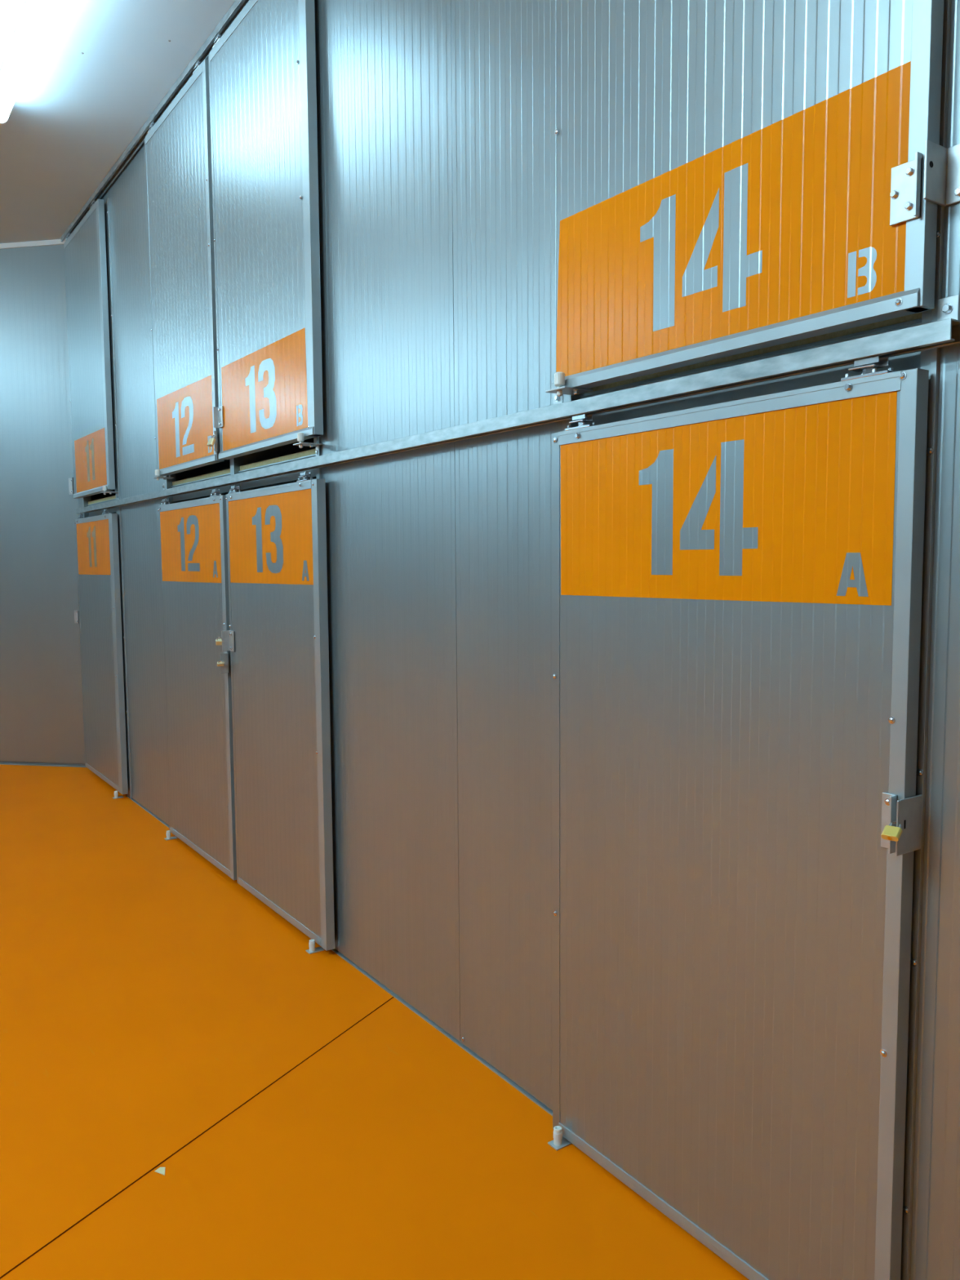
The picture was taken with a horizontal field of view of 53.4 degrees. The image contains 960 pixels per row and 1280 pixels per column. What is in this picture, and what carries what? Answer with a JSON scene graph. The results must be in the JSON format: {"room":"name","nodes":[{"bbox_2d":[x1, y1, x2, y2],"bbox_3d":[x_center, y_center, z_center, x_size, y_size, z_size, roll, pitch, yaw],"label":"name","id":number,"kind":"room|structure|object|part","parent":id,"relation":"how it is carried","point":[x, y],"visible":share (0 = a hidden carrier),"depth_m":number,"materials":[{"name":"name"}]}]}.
{"room":"self-storage corridor","nodes":[
{"label":"self-storage corridor","id":0,"kind":"room"},
{"bbox_2d":[0,244,84,763],"bbox_3d":[-4.853,-1.016,7.682,3.660,3.955,0.053,0,5,10],"label":"wall","id":1,"kind":"structure","parent":0,"point":[42,708],"depth_m":7.40,"materials":[{"name":"silver metal"}]},
{"bbox_2d":[0,239,66,248],"bbox_3d":[-4.869,-3.004,7.510,3.660,0.035,0.064,0,5,10],"label":"trim","id":2,"kind":"structure","parent":1,"relation":"attached to","point":[56,242],"depth_m":7.21,"materials":[{"name":"white"}]},
{"bbox_2d":[0,760,85,767],"bbox_3d":[-4.854,0.969,7.849,3.630,0.030,0.056,0,5,10],"label":"baseboard","id":3,"kind":"structure","parent":1,"relation":"attached to","point":[2,762],"depth_m":7.58,"materials":[{"name":"silver metal"}]},
{"bbox_2d":[68,477,74,494],"bbox_3d":[-3.128,-1.177,7.299,0.060,0.125,0.049,0,5,10],"label":"bracket","id":4,"kind":"object","parent":1,"relation":"attached to","point":[71,488],"visible":0.56,"depth_m":7.32,"materials":[{"name":"metal"}]},
{"bbox_2d":[74,610,79,623],"bbox_3d":[-3.120,-0.178,7.383,0.060,0.100,0.049,0,5,10],"label":"bracket","id":5,"kind":"object","parent":1,"relation":"attached to","point":[76,612],"visible":0.56,"depth_m":7.40,"materials":[{"name":"metal"}]},
{"bbox_3d":[-3.116,-0.180,7.405,0.060,0.100,0.004,0,5,10],"label":"plate","id":6,"kind":"part","parent":5,"relation":"part of","materials":[{"name":"metal"}]},
{"bbox_2d":[0,0,235,264],"bbox_3d":[-2.007,-2.690,2.604,7.600,0.123,25.100,-4,6,-34],"label":"ceiling","id":7,"kind":"structure","parent":0,"point":[98,70],"depth_m":4.93,"materials":[{"name":"paint"}]},
{"bbox_2d":[0,0,57,124],"bbox_3d":[-2.042,-2.706,4.297,0.100,0.133,1.680,-4,6,-34],"label":"ceiling lamp","id":8,"kind":"object","parent":7,"relation":"attached to","point":[35,15],"visible":1,"depth_m":4.31,"materials":[{"name":"white plastic"}]},
{"bbox_2d":[60,0,248,241],"bbox_3d":[-1.060,-2.751,4.169,0.040,0.033,7.200,-4,6,-34],"label":"ceiling track","id":9,"kind":"object","parent":7,"relation":"attached to","point":[237,6],"visible":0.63,"depth_m":5.11,"materials":[{"name":"metal"}]},
{"bbox_2d":[63,199,115,498],"bbox_3d":[-2.741,-1.977,6.673,0.046,1.898,1.060,-4,6,-34],"label":"sliding door","id":10,"kind":"structure","parent":9,"relation":"hanging from","point":[85,248],"depth_m":6.56,"materials":[{"name":"silver metal"}]},
{"bbox_3d":[-3.032,-2.002,7.098,0.036,1.825,0.030,-4,6,-34],"label":"trim","id":11,"kind":"part","parent":10,"relation":"part of","materials":[{"name":"silver metal"}]},
{"bbox_3d":[-2.755,-2.859,6.613,0.038,0.040,0.974,-4,6,-34],"label":"trim","id":12,"kind":"part","parent":10,"relation":"part of","materials":[{"name":"silver metal"}]},
{"bbox_3d":[-2.736,-1.048,6.753,0.046,0.034,1.054,-4,6,-34],"label":"trim","id":13,"kind":"part","parent":10,"relation":"part of","materials":[{"name":"silver metal"}]},
{"bbox_3d":[-2.455,-1.923,6.266,0.037,1.853,0.060,-4,6,-34],"label":"trim","id":14,"kind":"part","parent":10,"relation":"part of","materials":[{"name":"silver metal"}]},
{"bbox_2d":[101,485,117,494],"bbox_3d":[-2.459,-0.994,6.342,0.094,0.059,0.078,-4,6,-34],"label":"guide","id":15,"kind":"object","parent":10,"relation":"attached to","point":[104,487],"visible":0.98,"depth_m":6.32,"materials":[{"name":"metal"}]},
{"bbox_3d":[-2.459,-0.995,6.341,0.094,0.034,0.078,-4,6,-34],"label":"arm","id":16,"kind":"part","parent":15,"relation":"part of","materials":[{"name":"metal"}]},
{"bbox_2d":[143,58,224,476],"bbox_3d":[-1.549,-1.842,4.939,0.059,1.895,1.048,-4,6,-34],"label":"sliding door","id":17,"kind":"structure","parent":9,"relation":"hanging from","point":[178,148],"depth_m":4.88,"materials":[{"name":"silver metal"}]},
{"bbox_3d":[-1.830,-1.867,5.362,0.036,1.822,0.030,-4,6,-34],"label":"trim","id":18,"kind":"part","parent":17,"relation":"part of","materials":[{"name":"silver metal"}]},
{"bbox_2d":[152,469,173,480],"bbox_3d":[-1.774,-0.923,5.352,0.094,0.059,0.078,-4,6,-34],"label":"guide","id":19,"kind":"object","parent":17,"relation":"attached to","point":[157,471],"visible":0.93,"depth_m":5.33,"materials":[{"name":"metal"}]},
{"bbox_3d":[-1.774,-0.924,5.352,0.094,0.034,0.078,-4,6,-34],"label":"arm","id":20,"kind":"part","parent":19,"relation":"part of","materials":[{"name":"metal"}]},
{"bbox_3d":[-1.560,-2.723,4.886,0.038,0.040,0.953,-4,6,-34],"label":"trim","id":21,"kind":"part","parent":17,"relation":"part of","materials":[{"name":"silver metal"}]},
{"bbox_3d":[-1.547,-0.916,5.035,0.046,0.034,1.013,-4,6,-34],"label":"trim","id":22,"kind":"part","parent":17,"relation":"part of","materials":[{"name":"silver metal"}]},
{"bbox_2d":[207,434,215,446],"bbox_3d":[-1.273,-0.949,4.534,0.036,0.060,0.042,-5,7,-44],"label":"padlock","id":23,"kind":"object","parent":17,"relation":"hanging from","point":[211,441],"visible":1,"depth_m":4.52,"materials":[{"name":"gold metal"}]},
{"bbox_3d":[-1.272,-1.790,4.556,0.037,1.850,0.040,-4,6,-34],"label":"trim","id":24,"kind":"part","parent":17,"relation":"part of","materials":[{"name":"silver metal"}]},
{"bbox_3d":[-1.276,-0.953,4.590,0.020,0.096,0.050,-4,6,-34],"label":"latch plate","id":25,"kind":"part","parent":17,"relation":"part of","materials":[{"name":"metal"}]},
{"bbox_2d":[208,0,323,459],"bbox_3d":[-0.943,-1.774,4.058,0.065,1.893,1.064,-4,6,-34],"label":"sliding door","id":26,"kind":"structure","parent":9,"relation":"hanging from","point":[263,95],"depth_m":3.97,"materials":[{"name":"silver metal"}]},
{"bbox_3d":[-1.228,-1.800,4.492,0.036,1.820,0.026,-4,6,-34],"label":"trim","id":27,"kind":"part","parent":26,"relation":"part of","materials":[{"name":"silver metal"}]},
{"bbox_3d":[-1.238,-1.056,4.519,0.026,0.098,0.062,-4,6,-34],"label":"latch plate","id":28,"kind":"part","parent":26,"relation":"part of","materials":[{"name":"metal"}]},
{"bbox_3d":[-0.950,-2.654,4.005,0.038,0.040,0.982,-4,6,-34],"label":"trim","id":29,"kind":"part","parent":26,"relation":"part of","materials":[{"name":"silver metal"}]},
{"bbox_3d":[-0.930,-0.848,4.144,0.046,0.034,1.058,-4,6,-34],"label":"trim","id":30,"kind":"part","parent":26,"relation":"part of","materials":[{"name":"silver metal"}]},
{"bbox_2d":[293,432,323,448],"bbox_3d":[-0.678,-0.785,3.770,0.094,0.059,0.078,-4,6,-34],"label":"guide","id":31,"kind":"object","parent":26,"relation":"attached to","point":[300,436],"visible":1,"depth_m":3.75,"materials":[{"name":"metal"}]},
{"bbox_3d":[-0.678,-0.787,3.770,0.094,0.034,0.078,-4,6,-34],"label":"arm","id":32,"kind":"part","parent":31,"relation":"part of","materials":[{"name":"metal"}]},
{"bbox_3d":[-0.648,-1.720,3.655,0.037,1.848,0.060,-4,6,-34],"label":"trim","id":33,"kind":"part","parent":26,"relation":"part of","materials":[{"name":"silver metal"}]},
{"bbox_2d":[551,0,943,389],"bbox_3d":[0.484,-1.587,2.008,0.055,1.949,1.020,-4,6,-34],"label":"sliding door","id":34,"kind":"structure","parent":9,"relation":"hanging from","point":[731,177],"depth_m":1.99,"materials":[{"name":"silver metal"}]},
{"bbox_3d":[0.203,-1.611,2.427,0.036,1.876,0.010,-4,6,-34],"label":"trim","id":35,"kind":"part","parent":34,"relation":"part of","materials":[{"name":"silver metal"}]},
{"bbox_2d":[545,372,592,396],"bbox_3d":[0.230,-0.655,2.461,0.094,0.059,0.078,-4,6,-34],"label":"guide","id":36,"kind":"object","parent":34,"relation":"attached to","point":[559,377],"visible":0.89,"depth_m":2.44,"materials":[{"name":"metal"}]},
{"bbox_3d":[0.230,-0.657,2.461,0.094,0.034,0.078,-4,6,-34],"label":"arm","id":37,"kind":"part","parent":36,"relation":"part of","materials":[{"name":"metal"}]},
{"bbox_3d":[0.493,-0.633,2.093,0.046,0.034,1.014,-4,6,-34],"label":"trim","id":38,"kind":"part","parent":34,"relation":"part of","materials":[{"name":"silver metal"}]},
{"bbox_3d":[0.742,-0.788,1.672,0.016,0.106,0.056,-4,6,-34],"label":"latch plate","id":39,"kind":"part","parent":34,"relation":"part of","materials":[{"name":"metal"}]},
{"bbox_3d":[0.769,-1.533,1.610,0.037,1.904,0.036,-4,6,-34],"label":"trim","id":40,"kind":"part","parent":34,"relation":"part of","materials":[{"name":"silver metal"}]},
{"bbox_2d":[90,283,315,501],"bbox_3d":[-0.262,-0.840,5.145,2.050,4.020,7.850,-4,6,-34],"label":"wall","id":41,"kind":"structure","parent":0,"point":[288,449],"depth_m":4.79,"materials":[{"name":"silver metal"}]},
{"bbox_2d":[88,495,115,504],"bbox_3d":[-2.612,-1.003,6.852,0.170,0.022,0.940,-4,6,-34],"label":"trim","id":42,"kind":"structure","parent":41,"relation":"attached to","point":[113,496],"depth_m":6.83,"materials":[{"name":"wood"}]},
{"bbox_2d":[172,468,230,485],"bbox_3d":[-1.405,-0.866,5.108,0.170,0.022,1.021,-4,6,-34],"label":"trim","id":43,"kind":"structure","parent":41,"relation":"attached to","point":[225,471],"depth_m":5.05,"materials":[{"name":"wood"}]},
{"bbox_2d":[240,448,315,470],"bbox_3d":[-0.823,-0.800,4.268,0.170,0.022,0.926,-4,6,-34],"label":"trim","id":44,"kind":"structure","parent":41,"relation":"attached to","point":[312,451],"depth_m":4.20,"materials":[{"name":"wood"}]},
{"bbox_2d":[580,311,921,394],"bbox_3d":[0.615,-0.637,2.190,0.170,0.022,0.981,-4,6,-34],"label":"trim","id":45,"kind":"structure","parent":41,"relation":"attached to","point":[918,315],"depth_m":2.04,"materials":[{"name":"silver metal"}]},
{"bbox_2d":[115,477,316,513],"bbox_3d":[-0.301,-0.820,5.120,1.945,0.086,7.750,-4,6,-34],"label":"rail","id":46,"kind":"structure","parent":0,"point":[316,477],"depth_m":4.58,"materials":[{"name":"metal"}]},
{"bbox_2d":[0,764,749,1279],"bbox_3d":[-1.978,1.424,2.948,7.600,0.100,25.100,-4,6,-34],"label":"floor","id":47,"kind":"structure","parent":0,"point":[147,995],"depth_m":2.79,"materials":[{"name":"orange paint"}]},
{"bbox_2d":[112,791,124,799],"bbox_3d":[-2.473,1.053,6.525,0.065,0.049,0.040,-4,6,-34],"label":"guide","id":48,"kind":"object","parent":47,"relation":"on","point":[116,793],"visible":1,"depth_m":6.51,"materials":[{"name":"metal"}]},
{"bbox_2d":[154,1167,165,1175],"bbox_3d":[-0.836,1.400,2.520,0.035,0.002,0.025,2,5,27],"label":"flake","id":49,"kind":"object","parent":47,"relation":"on","point":[161,1170],"visible":1,"depth_m":2.52,"materials":[{"name":"beige"}]},
{"bbox_2d":[164,830,177,839],"bbox_3d":[-1.797,1.130,5.548,0.065,0.049,0.040,-4,6,-34],"label":"guide","id":50,"kind":"object","parent":47,"relation":"on","point":[168,832],"visible":1,"depth_m":5.53,"materials":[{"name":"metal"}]},
{"bbox_3d":[-1.796,1.153,5.550,0.065,0.004,0.040,-4,6,-34],"label":"plate","id":51,"kind":"part","parent":50,"relation":"part of","materials":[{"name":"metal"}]},
{"bbox_2d":[0,996,394,1279],"bbox_3d":[-1.500,1.500,1.384,4.389,0.001,2.189,-4,6,-34],"label":"joint","id":52,"kind":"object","parent":47,"relation":"on","point":[175,1153],"depth_m":2.58,"materials":[{"name":"brown"}]},
{"bbox_2d":[305,938,324,954],"bbox_3d":[-0.680,1.257,3.936,0.065,0.049,0.040,-4,6,-34],"label":"guide","id":53,"kind":"object","parent":47,"relation":"on","point":[313,949],"visible":1,"depth_m":3.92,"materials":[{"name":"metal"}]},
{"bbox_3d":[-0.680,1.279,3.938,0.065,0.004,0.040,-4,6,-34],"label":"plate","id":54,"kind":"part","parent":53,"relation":"part of","materials":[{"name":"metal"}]},
{"bbox_2d":[547,1125,571,1151],"bbox_3d":[0.224,1.360,2.626,0.065,0.049,0.040,-4,6,-34],"label":"guide","id":55,"kind":"object","parent":47,"relation":"on","point":[559,1142],"visible":0.86,"depth_m":2.61,"materials":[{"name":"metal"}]},
{"bbox_3d":[0.224,1.382,2.628,0.065,0.004,0.040,-4,6,-34],"label":"plate","id":56,"kind":"part","parent":55,"relation":"part of","materials":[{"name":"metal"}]},
{"bbox_2d":[78,0,959,1279],"bbox_3d":[1.583,-0.480,0.632,0.055,4.007,17.300,-4,6,-34],"label":"wall","id":57,"kind":"structure","parent":0,"point":[435,117],"depth_m":3.05,"materials":[{"name":"silver metal"}]},
{"bbox_2d":[82,495,90,517],"bbox_3d":[-2.964,-0.955,7.205,0.057,3.934,0.036,-4,6,-34],"label":"trim","id":58,"kind":"structure","parent":57,"relation":"attached to","point":[85,500],"depth_m":7.18,"materials":[{"name":"silver metal"}]},
{"bbox_2d":[87,498,115,516],"bbox_3d":[-2.674,-0.942,6.813,0.030,0.091,0.940,-4,6,-34],"label":"trim","id":59,"kind":"structure","parent":57,"relation":"attached to","point":[113,510],"depth_m":6.87,"materials":[{"name":"silver metal"}]},
{"bbox_2d":[104,197,132,798],"bbox_3d":[-2.391,-0.890,6.371,0.064,3.934,0.115,-4,6,-34],"label":"trim","id":60,"kind":"structure","parent":57,"relation":"attached to","point":[107,219],"depth_m":6.33,"materials":[{"name":"silver metal"}]},
{"bbox_2d":[164,473,176,503],"bbox_3d":[-1.781,-0.821,5.495,0.057,3.934,0.036,-4,6,-34],"label":"trim","id":61,"kind":"structure","parent":57,"relation":"attached to","point":[168,482],"depth_m":5.47,"materials":[{"name":"silver metal"}]},
{"bbox_2d":[171,472,231,502],"bbox_3d":[-1.467,-0.805,5.070,0.030,0.091,1.021,-4,6,-34],"label":"trim","id":62,"kind":"structure","parent":57,"relation":"attached to","point":[224,490],"depth_m":5.09,"materials":[{"name":"silver metal"}]},
{"bbox_2d":[238,453,316,490],"bbox_3d":[-0.885,-0.739,4.230,0.030,0.091,0.926,-4,6,-34],"label":"trim","id":63,"kind":"structure","parent":57,"relation":"attached to","point":[290,477],"depth_m":4.24,"materials":[{"name":"silver metal"}]},
{"bbox_2d":[315,435,321,479],"bbox_3d":[-0.627,-0.689,3.823,0.064,3.934,0.043,-4,6,-34],"label":"trim","id":64,"kind":"structure","parent":57,"relation":"attached to","point":[318,471],"depth_m":3.79,"materials":[{"name":"silver metal"}]},
{"bbox_2d":[126,795,552,1115],"bbox_3d":[2.052,1.573,0.142,0.056,0.011,15.700,-4,6,-34],"label":"baseboard","id":65,"kind":"structure","parent":57,"relation":"attached to","point":[449,1036],"depth_m":3.25,"materials":[{"name":"silver metal"}]},
{"bbox_2d":[75,294,959,513],"bbox_3d":[-1.082,-0.770,4.388,0.062,0.086,6.710,-4,6,-34],"label":"rail","id":66,"kind":"object","parent":57,"relation":"attached to","point":[944,332],"visible":0.97,"depth_m":2.21,"materials":[{"name":"metal"}]},
{"bbox_2d":[75,508,128,794],"bbox_3d":[-2.723,0.050,6.833,0.046,1.926,1.100,-4,6,-34],"label":"sliding door","id":67,"kind":"structure","parent":66,"relation":"hanging from","point":[96,536],"depth_m":6.71,"materials":[{"name":"silver metal"}]},
{"bbox_3d":[-3.023,0.034,7.276,0.036,1.888,0.030,-4,6,-34],"label":"trim","id":68,"kind":"part","parent":67,"relation":"part of","materials":[{"name":"silver metal"}]},
{"bbox_3d":[-2.742,-0.857,6.782,0.039,0.034,0.989,-4,6,-34],"label":"trim","id":69,"kind":"part","parent":67,"relation":"part of","materials":[{"name":"silver metal"}]},
{"bbox_3d":[-2.729,0.991,6.936,0.038,0.034,0.989,-4,6,-34],"label":"trim","id":70,"kind":"part","parent":67,"relation":"part of","materials":[{"name":"silver metal"}]},
{"bbox_3d":[-2.431,0.101,6.421,0.037,1.888,0.085,-4,6,-34],"label":"trim","id":71,"kind":"part","parent":67,"relation":"part of","materials":[{"name":"silver metal"}]},
{"bbox_2d":[157,488,236,879],"bbox_3d":[-1.520,0.196,5.066,0.080,1.927,1.084,-4,6,-34],"label":"sliding door","id":72,"kind":"structure","parent":66,"relation":"hanging from","point":[193,534],"depth_m":5.01,"materials":[{"name":"silver metal"}]},
{"bbox_3d":[-1.802,0.180,5.514,0.036,1.889,0.028,-4,6,-34],"label":"trim","id":73,"kind":"part","parent":72,"relation":"part of","materials":[{"name":"silver metal"}]},
{"bbox_3d":[-1.522,-0.712,5.020,0.039,0.034,0.989,-4,6,-34],"label":"trim","id":74,"kind":"part","parent":72,"relation":"part of","materials":[{"name":"silver metal"}]},
{"bbox_3d":[-1.509,1.137,5.175,0.038,0.034,0.989,-4,6,-34],"label":"trim","id":75,"kind":"part","parent":72,"relation":"part of","materials":[{"name":"silver metal"}]},
{"bbox_2d":[217,660,224,666],"bbox_3d":[-1.241,0.112,4.573,0.034,0.032,0.047,-2,5,-20],"label":"padlock","id":76,"kind":"object","parent":72,"relation":"attached to","point":[220,663],"visible":1,"depth_m":4.57,"materials":[{"name":"gold metal"}]},
{"bbox_3d":[-1.243,0.110,4.622,0.042,0.096,0.050,-4,6,-34],"label":"latch plate","id":77,"kind":"part","parent":72,"relation":"part of","materials":[{"name":"metal"}]},
{"bbox_3d":[-1.222,0.246,4.675,0.037,1.889,0.045,-4,6,-34],"label":"trim","id":78,"kind":"part","parent":72,"relation":"part of","materials":[{"name":"silver metal"}]},
{"bbox_2d":[221,471,334,951],"bbox_3d":[-0.915,0.265,4.195,0.077,1.927,1.010,-4,6,-34],"label":"sliding door","id":79,"kind":"structure","parent":66,"relation":"hanging from","point":[276,639],"depth_m":4.10,"materials":[{"name":"silver metal"}]},
{"bbox_2d":[215,636,222,645],"bbox_3d":[-1.245,0.005,4.570,0.037,0.043,0.046,-2,5,-15],"label":"padlock","id":80,"kind":"object","parent":79,"relation":"attached to","point":[218,642],"visible":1,"depth_m":4.56,"materials":[{"name":"gold metal"}]},
{"bbox_3d":[-1.201,0.005,4.553,0.040,0.098,0.062,-4,6,-34],"label":"latch plate","id":81,"kind":"part","parent":79,"relation":"part of","materials":[{"name":"metal"}]},
{"bbox_3d":[-1.177,0.251,4.611,0.036,1.889,0.028,-4,6,-34],"label":"trim","id":82,"kind":"part","parent":79,"relation":"part of","materials":[{"name":"silver metal"}]},
{"bbox_3d":[-0.913,-0.642,4.139,0.039,0.034,0.936,-4,6,-34],"label":"trim","id":83,"kind":"part","parent":79,"relation":"part of","materials":[{"name":"silver metal"}]},
{"bbox_3d":[-0.899,1.206,4.294,0.038,0.034,0.936,-4,6,-34],"label":"trim","id":84,"kind":"part","parent":79,"relation":"part of","materials":[{"name":"silver metal"}]},
{"bbox_3d":[-0.626,0.313,3.814,0.037,1.889,0.050,-4,6,-34],"label":"trim","id":85,"kind":"part","parent":79,"relation":"part of","materials":[{"name":"silver metal"}]},
{"bbox_2d":[551,355,928,1279],"bbox_3d":[0.492,0.426,2.179,0.057,1.958,1.020,-4,6,-34],"label":"sliding door","id":86,"kind":"structure","parent":66,"relation":"hanging from","point":[737,584],"depth_m":2.05,"materials":[{"name":"silver metal"}]},
{"bbox_3d":[0.220,0.413,2.593,0.036,1.920,0.030,-4,6,-34],"label":"trim","id":87,"kind":"part","parent":86,"relation":"part of","materials":[{"name":"silver metal"}]},
{"bbox_3d":[0.256,-0.558,2.443,0.031,0.004,0.054,-4,6,-34],"label":"washer plate","id":88,"kind":"part","parent":86,"relation":"part of","materials":[{"name":"silver metal"}]},
{"bbox_3d":[0.506,1.385,2.266,0.038,0.034,0.962,-4,6,-34],"label":"trim","id":89,"kind":"part","parent":86,"relation":"part of","materials":[{"name":"silver metal"}]},
{"bbox_3d":[0.493,-0.495,2.108,0.039,0.034,0.962,-4,6,-34],"label":"trim","id":90,"kind":"part","parent":86,"relation":"part of","materials":[{"name":"silver metal"}]},
{"bbox_3d":[0.718,-0.505,1.776,0.031,0.004,0.054,-4,6,-34],"label":"washer plate","id":91,"kind":"part","parent":86,"relation":"part of","materials":[{"name":"silver metal"}]},
{"bbox_3d":[0.750,0.338,1.763,0.020,0.107,0.029,-4,6,-34],"label":"latch plate","id":92,"kind":"part","parent":86,"relation":"part of","materials":[{"name":"metal"}]},
{"bbox_3d":[0.781,0.477,1.781,0.037,1.920,0.032,-4,6,-34],"label":"trim","id":93,"kind":"part","parent":86,"relation":"part of","materials":[{"name":"silver metal"}]},
{"bbox_2d":[562,394,580,431],"bbox_3d":[0.251,-0.590,2.560,0.057,3.934,0.036,-4,6,-34],"label":"trim","id":94,"kind":"structure","parent":57,"relation":"attached to","point":[566,397],"depth_m":2.54,"materials":[{"name":"silver metal"}]},
{"bbox_2d":[578,318,921,425],"bbox_3d":[0.553,-0.576,2.152,0.030,0.091,0.981,-4,6,-34],"label":"trim","id":95,"kind":"structure","parent":57,"relation":"attached to","point":[913,360],"depth_m":2.07,"materials":[{"name":"silver metal"}]},
{"bbox_2d":[895,794,922,856],"bbox_3d":[0.788,0.338,1.750,0.084,0.103,0.004,-4,6,-34],"label":"bracket","id":96,"kind":"object","parent":57,"relation":"attached to","point":[909,810],"visible":1,"depth_m":1.75,"materials":[{"name":"metal"}]},
{"bbox_2d":[880,821,902,841],"bbox_3d":[0.743,0.343,1.717,0.030,0.028,0.041,4,6,41],"label":"padlock","id":97,"kind":"object","parent":96,"relation":"attached to","point":[890,833],"visible":1,"depth_m":1.71,"materials":[{"name":"yellow metal"}]},
{"bbox_2d":[900,0,951,1279],"bbox_3d":[0.825,-0.524,1.726,0.064,3.934,0.035,-4,6,-34],"label":"door frame","id":98,"kind":"structure","parent":57,"relation":"attached to","point":[930,358],"depth_m":1.75,"materials":[{"name":"silver metal"}]},
{"bbox_2d":[923,139,959,206],"bbox_3d":[0.803,-0.806,1.637,0.068,0.097,0.049,-4,6,-34],"label":"bracket","id":99,"kind":"object","parent":57,"relation":"attached to","point":[941,184],"visible":1,"depth_m":1.65,"materials":[{"name":"metal"}]}
]}

